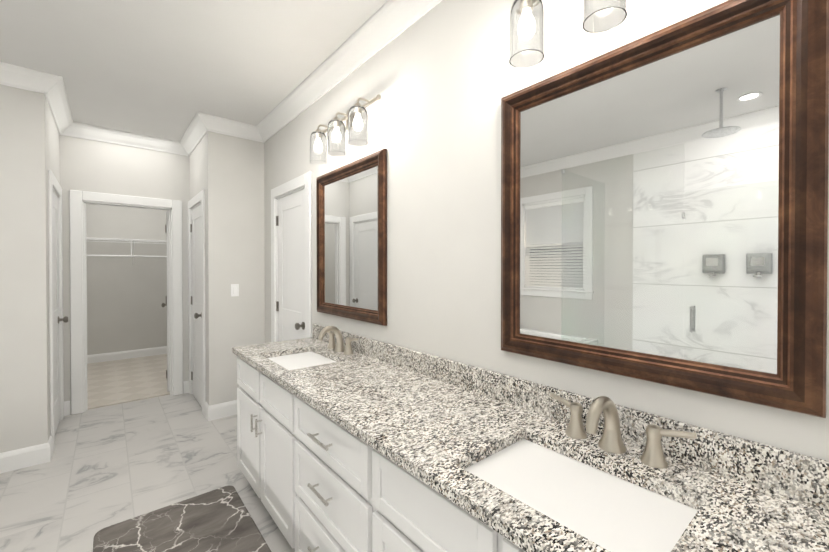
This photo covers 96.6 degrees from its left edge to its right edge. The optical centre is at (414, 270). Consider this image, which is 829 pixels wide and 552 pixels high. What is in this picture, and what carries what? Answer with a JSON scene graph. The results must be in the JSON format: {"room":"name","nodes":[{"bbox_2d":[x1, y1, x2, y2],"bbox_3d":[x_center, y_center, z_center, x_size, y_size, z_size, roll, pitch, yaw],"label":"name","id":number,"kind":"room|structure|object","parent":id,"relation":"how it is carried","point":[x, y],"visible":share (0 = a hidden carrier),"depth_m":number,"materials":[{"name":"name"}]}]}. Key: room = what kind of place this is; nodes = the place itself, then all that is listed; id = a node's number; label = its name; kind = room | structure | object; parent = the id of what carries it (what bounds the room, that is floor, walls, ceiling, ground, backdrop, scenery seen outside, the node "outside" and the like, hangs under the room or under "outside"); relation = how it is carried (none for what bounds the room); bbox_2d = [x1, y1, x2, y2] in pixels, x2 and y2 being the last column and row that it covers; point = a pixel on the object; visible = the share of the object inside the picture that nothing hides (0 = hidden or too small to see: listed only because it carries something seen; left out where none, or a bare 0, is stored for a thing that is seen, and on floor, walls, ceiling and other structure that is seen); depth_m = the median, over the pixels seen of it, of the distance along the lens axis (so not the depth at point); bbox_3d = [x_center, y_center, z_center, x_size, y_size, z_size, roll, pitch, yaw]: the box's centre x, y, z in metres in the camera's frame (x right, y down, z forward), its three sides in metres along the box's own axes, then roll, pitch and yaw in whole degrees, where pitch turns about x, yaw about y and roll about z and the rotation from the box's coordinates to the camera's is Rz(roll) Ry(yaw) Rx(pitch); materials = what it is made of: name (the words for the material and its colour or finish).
{"room":"bathroom","nodes":[
{"label":"bathroom","id":0,"kind":"room"},
{"bbox_2d":[0,84,49,452],"bbox_3d":[-3.371,0.001,2.114,1.805,2.750,0.120,0,1,-40],"label":"wall","id":1,"kind":"structure","parent":0,"point":[24,364],"depth_m":2.57,"materials":[{"name":"paint"}]},
{"bbox_2d":[0,439,52,473],"bbox_3d":[-3.273,1.309,2.137,1.670,0.135,0.045,0,1,-40],"label":"baseboard","id":2,"kind":"structure","parent":1,"relation":"attached to","point":[16,459],"depth_m":2.58,"materials":[{"name":"paint"}]},
{"bbox_2d":[0,62,67,99],"bbox_3d":[-3.170,-1.316,2.127,1.665,0.115,0.100,0,1,-40],"label":"crown molding","id":3,"kind":"structure","parent":1,"relation":"attached to","point":[11,75],"depth_m":2.56,"materials":[{"name":"paint"}]},
{"bbox_2d":[47,102,59,419],"bbox_3d":[-3.059,-0.007,3.056,0.120,2.750,0.930,0,1,-40],"label":"wall","id":4,"kind":"structure","parent":0,"point":[53,157],"depth_m":2.94,"materials":[{"name":"paint"}]},
{"bbox_2d":[48,170,63,451],"bbox_3d":[-3.052,0.304,3.064,0.139,2.129,0.858,0,1,-40],"label":"door frame","id":5,"kind":"structure","parent":4,"relation":"attached to","point":[53,185],"depth_m":2.83,"materials":[{"name":"paint"}]},
{"bbox_2d":[53,192,67,432],"bbox_3d":[-3.027,0.351,3.082,0.171,2.018,0.654,0,1,-40],"label":"door","id":6,"kind":"structure","parent":4,"relation":"in","point":[57,319],"depth_m":3.22,"materials":[{"name":"paint"}]},
{"bbox_2d":[46,96,75,136],"bbox_3d":[-2.942,-1.325,3.077,0.100,0.115,1.030,0,1,-40],"label":"crown molding","id":7,"kind":"structure","parent":4,"relation":"attached to","point":[60,109],"depth_m":3.16,"materials":[{"name":"paint"}]},
{"bbox_2d":[59,135,189,414],"bbox_3d":[-2.947,-0.013,3.832,1.285,2.750,0.120,0,1,-40],"label":"wall","id":8,"kind":"structure","parent":0,"point":[88,165],"depth_m":3.71,"materials":[{"name":"paint"}]},
{"bbox_2d":[69,190,182,414],"bbox_3d":[-2.950,0.297,3.832,0.905,2.129,0.156,0,1,-40],"label":"door frame","id":9,"kind":"structure","parent":8,"relation":"attached to","point":[79,201],"depth_m":3.60,"materials":[{"name":"paint"}]},
{"bbox_2d":[72,122,179,153],"bbox_3d":[-2.879,-1.330,3.734,0.810,0.115,0.100,0,1,-40],"label":"crown molding","id":10,"kind":"structure","parent":8,"relation":"attached to","point":[85,131],"depth_m":3.71,"materials":[{"name":"paint"}]},
{"bbox_2d":[162,211,169,391],"bbox_3d":[-2.925,0.340,4.403,0.171,2.018,0.701,0,1,-33],"label":"closet door","id":11,"kind":"structure","parent":8,"relation":"in","point":[167,296],"depth_m":4.11,"materials":[{"name":"paint"}]},
{"bbox_2d":[86,204,167,354],"bbox_3d":[-4.352,-0.029,5.681,2.440,2.750,0.120,0,1,-40],"label":"wall","id":12,"kind":"structure","parent":0,"point":[126,310],"depth_m":5.58,"materials":[{"name":"paint"}]},
{"bbox_2d":[86,237,166,265],"bbox_3d":[-4.181,-0.264,5.474,2.185,0.390,0.406,0,1,-40],"label":"wire closet shelf","id":13,"kind":"object","parent":12,"relation":"attached to","point":[127,240],"visible":0.44,"depth_m":5.33,"materials":[{"name":"white metal"}]},
{"bbox_2d":[87,346,166,363],"bbox_3d":[-4.309,1.279,5.640,2.200,0.135,0.015,0,1,-40],"label":"baseboard","id":14,"kind":"structure","parent":12,"relation":"attached to","point":[95,358],"depth_m":5.58,"materials":[{"name":"paint"}]},
{"bbox_2d":[0,393,294,551],"bbox_3d":[-1.587,1.424,2.322,5.160,0.100,9.000,0,1,-40],"label":"floor","id":15,"kind":"structure","parent":0,"point":[106,466],"depth_m":2.48,"materials":[{"name":"tile"}]},
{"bbox_2d":[87,354,169,408],"bbox_3d":[-3.591,1.348,4.778,2.200,0.012,2.260,0,1,-40],"label":"carpet floor","id":16,"kind":"structure","parent":15,"relation":"on","point":[114,382],"depth_m":4.52,"materials":[{"name":"beige carpet"}]},
{"bbox_2d":[93,485,270,551],"bbox_3d":[-0.955,1.372,1.588,0.672,0.016,1.465,0,1,-40],"label":"bath rug","id":17,"kind":"object","parent":15,"relation":"on","point":[219,520],"visible":0.96,"depth_m":1.94,"materials":[{"name":"fabric"}]},
{"bbox_2d":[271,171,311,341],"bbox_3d":[-1.018,0.302,3.200,0.156,2.129,0.867,0,1,-40],"label":"door frame","id":18,"kind":"structure","parent":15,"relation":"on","point":[299,183],"depth_m":3.03,"materials":[{"name":"paint"}]},
{"bbox_2d":[232,352,531,551],"bbox_3d":[-0.003,0.961,1.421,0.598,0.842,2.999,0,1,-40],"label":"bathroom vanity","id":19,"kind":"object","parent":15,"relation":"on","point":[348,442],"depth_m":1.37,"materials":[{"name":"wood"}]},
{"bbox_2d":[232,336,828,551],"bbox_3d":[0.004,0.523,1.423,0.579,0.032,3.036,0,1,-40],"label":"countertop","id":20,"kind":"structure","parent":19,"relation":"on","point":[428,424],"depth_m":1.05,"materials":[{"name":"grey stone"}]},
{"bbox_2d":[268,348,335,371],"bbox_3d":[-0.659,0.599,2.150,0.393,0.156,0.539,0,1,-40],"label":"sink","id":21,"kind":"object","parent":20,"relation":"in","point":[306,357],"depth_m":2.22,"materials":[{"name":"white ceramic"}]},
{"bbox_2d":[316,324,359,355],"bbox_3d":[-0.508,0.418,2.274,0.181,0.162,0.395,0,1,-40],"label":"faucet","id":22,"kind":"object","parent":20,"relation":"on","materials":[{"name":"silver metal"}]},
{"bbox_2d":[456,432,703,551],"bbox_3d":[0.377,0.609,0.905,0.393,0.156,0.538,0,1,-40],"label":"sink","id":23,"kind":"object","parent":20,"relation":"in","point":[613,509],"depth_m":0.89,"materials":[{"name":"white ceramic"}]},
{"bbox_2d":[548,392,699,471],"bbox_3d":[0.528,0.428,1.029,0.181,0.162,0.395,0,1,-40],"label":"faucet","id":24,"kind":"object","parent":20,"relation":"on","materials":[{"name":"silver metal"}]},
{"bbox_2d":[0,0,387,140],"bbox_3d":[-1.587,-1.425,2.298,5.160,0.100,9.000,0,1,-40],"label":"ceiling","id":25,"kind":"structure","parent":0,"point":[167,69],"depth_m":2.31,"materials":[{"name":"paint"}]},
{"bbox_2d":[189,136,206,401],"bbox_3d":[-2.183,-0.013,3.824,0.120,2.750,0.870,0,1,-40],"label":"wall","id":26,"kind":"structure","parent":0,"point":[196,171],"depth_m":3.70,"materials":[{"name":"paint"}]},
{"bbox_2d":[176,112,207,155],"bbox_3d":[-2.197,-1.329,3.658,0.100,0.115,1.090,0,1,-40],"label":"crown molding","id":27,"kind":"structure","parent":26,"relation":"attached to","point":[197,129],"depth_m":3.57,"materials":[{"name":"paint"}]},
{"bbox_2d":[190,204,201,406],"bbox_3d":[-2.224,0.345,3.816,0.171,2.018,0.644,0,1,-40],"label":"door","id":28,"kind":"structure","parent":26,"relation":"in","point":[196,303],"depth_m":3.85,"materials":[{"name":"paint"}]},
{"bbox_2d":[188,189,205,414],"bbox_3d":[-2.199,0.297,3.833,0.139,2.129,0.848,0,1,-40],"label":"door frame","id":29,"kind":"structure","parent":26,"relation":"attached to","point":[198,199],"depth_m":3.53,"materials":[{"name":"paint"}]},
{"bbox_2d":[205,131,264,405],"bbox_3d":[-1.676,-0.011,3.602,0.615,2.750,0.120,0,1,-40],"label":"wall","id":30,"kind":"structure","parent":0,"point":[234,177],"depth_m":3.48,"materials":[{"name":"paint"}]},
{"bbox_2d":[205,400,236,420],"bbox_3d":[-1.694,1.297,3.529,0.510,0.135,0.045,0,1,-40],"label":"baseboard","id":31,"kind":"structure","parent":30,"relation":"attached to","point":[221,410],"depth_m":3.42,"materials":[{"name":"paint"}]},
{"bbox_2d":[208,114,255,139],"bbox_3d":[-1.692,-1.328,3.435,0.390,0.115,0.100,0,1,-40],"label":"crown molding","id":32,"kind":"structure","parent":30,"relation":"attached to","point":[216,124],"depth_m":3.42,"materials":[{"name":"paint"}]},
{"bbox_2d":[231,284,238,296],"bbox_3d":[-1.701,0.184,3.497,0.070,0.116,0.010,0,1,-40],"label":"switch plate","id":33,"kind":"object","parent":30,"relation":"attached to","point":[234,289],"visible":1,"depth_m":3.50,"materials":[{"name":"white plastic"}]},
{"bbox_2d":[254,0,441,142],"bbox_3d":[0.160,-1.312,1.600,0.100,0.115,5.290,0,1,-40],"label":"crown molding","id":34,"kind":"structure","parent":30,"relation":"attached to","point":[387,22],"depth_m":2.27,"materials":[{"name":"paint"}]},
{"bbox_2d":[264,0,828,460],"bbox_3d":[0.283,0.005,1.635,0.120,2.750,5.410,0,1,-40],"label":"wall","id":35,"kind":"structure","parent":0,"point":[442,78],"depth_m":1.64,"materials":[{"name":"paint"}]},
{"bbox_2d":[276,189,304,340],"bbox_3d":[-1.046,0.350,3.180,0.171,2.018,0.663,0,1,-40],"label":"room door","id":36,"kind":"structure","parent":35,"relation":"attached to","point":[290,225],"depth_m":3.17,"materials":[{"name":"paint"}]},
{"bbox_2d":[310,94,380,164],"bbox_3d":[-0.448,-0.867,2.268,0.180,0.307,0.692,0,1,-40],"label":"sconce","id":37,"kind":"object","parent":35,"relation":"attached to","point":[333,143],"visible":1,"depth_m":2.20,"materials":[{"name":"glass"}]},
{"bbox_2d":[316,149,386,325],"bbox_3d":[-0.439,-0.189,2.376,0.036,0.985,0.850,0,1,-40],"label":"framed mirror","id":38,"kind":"object","parent":35,"relation":"attached to","point":[351,215],"visible":1,"depth_m":2.32,"materials":[{"name":"brown wood"}]},
{"bbox_2d":[509,0,543,67],"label":"sconce","id":39,"kind":"object","parent":35,"relation":"attached to","point":[527,33],"depth_m":1.19,"materials":[{"name":"clear glass"}]},
{"bbox_2d":[583,0,626,32],"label":"sconce","id":40,"kind":"object","parent":35,"relation":"attached to","point":[599,16],"depth_m":1.06,"materials":[{"name":"clear glass"}]},
{"bbox_2d":[501,0,828,417],"bbox_3d":[0.610,-0.178,1.115,0.036,0.985,0.850,0,1,-40],"label":"framed mirror","id":41,"kind":"object","parent":35,"relation":"attached to","point":[664,206],"visible":1,"depth_m":0.99,"materials":[{"name":"dark wood"},{"name":"mirror glass"}]},
{"bbox_2d":[313,324,828,511],"bbox_3d":[0.218,0.456,1.601,0.022,0.100,3.036,0,1,-40],"label":"backsplash","id":42,"kind":"structure","parent":0,"relation":"attached to","point":[799,476],"depth_m":0.96,"materials":[{"name":"grey stone"}]}
]}

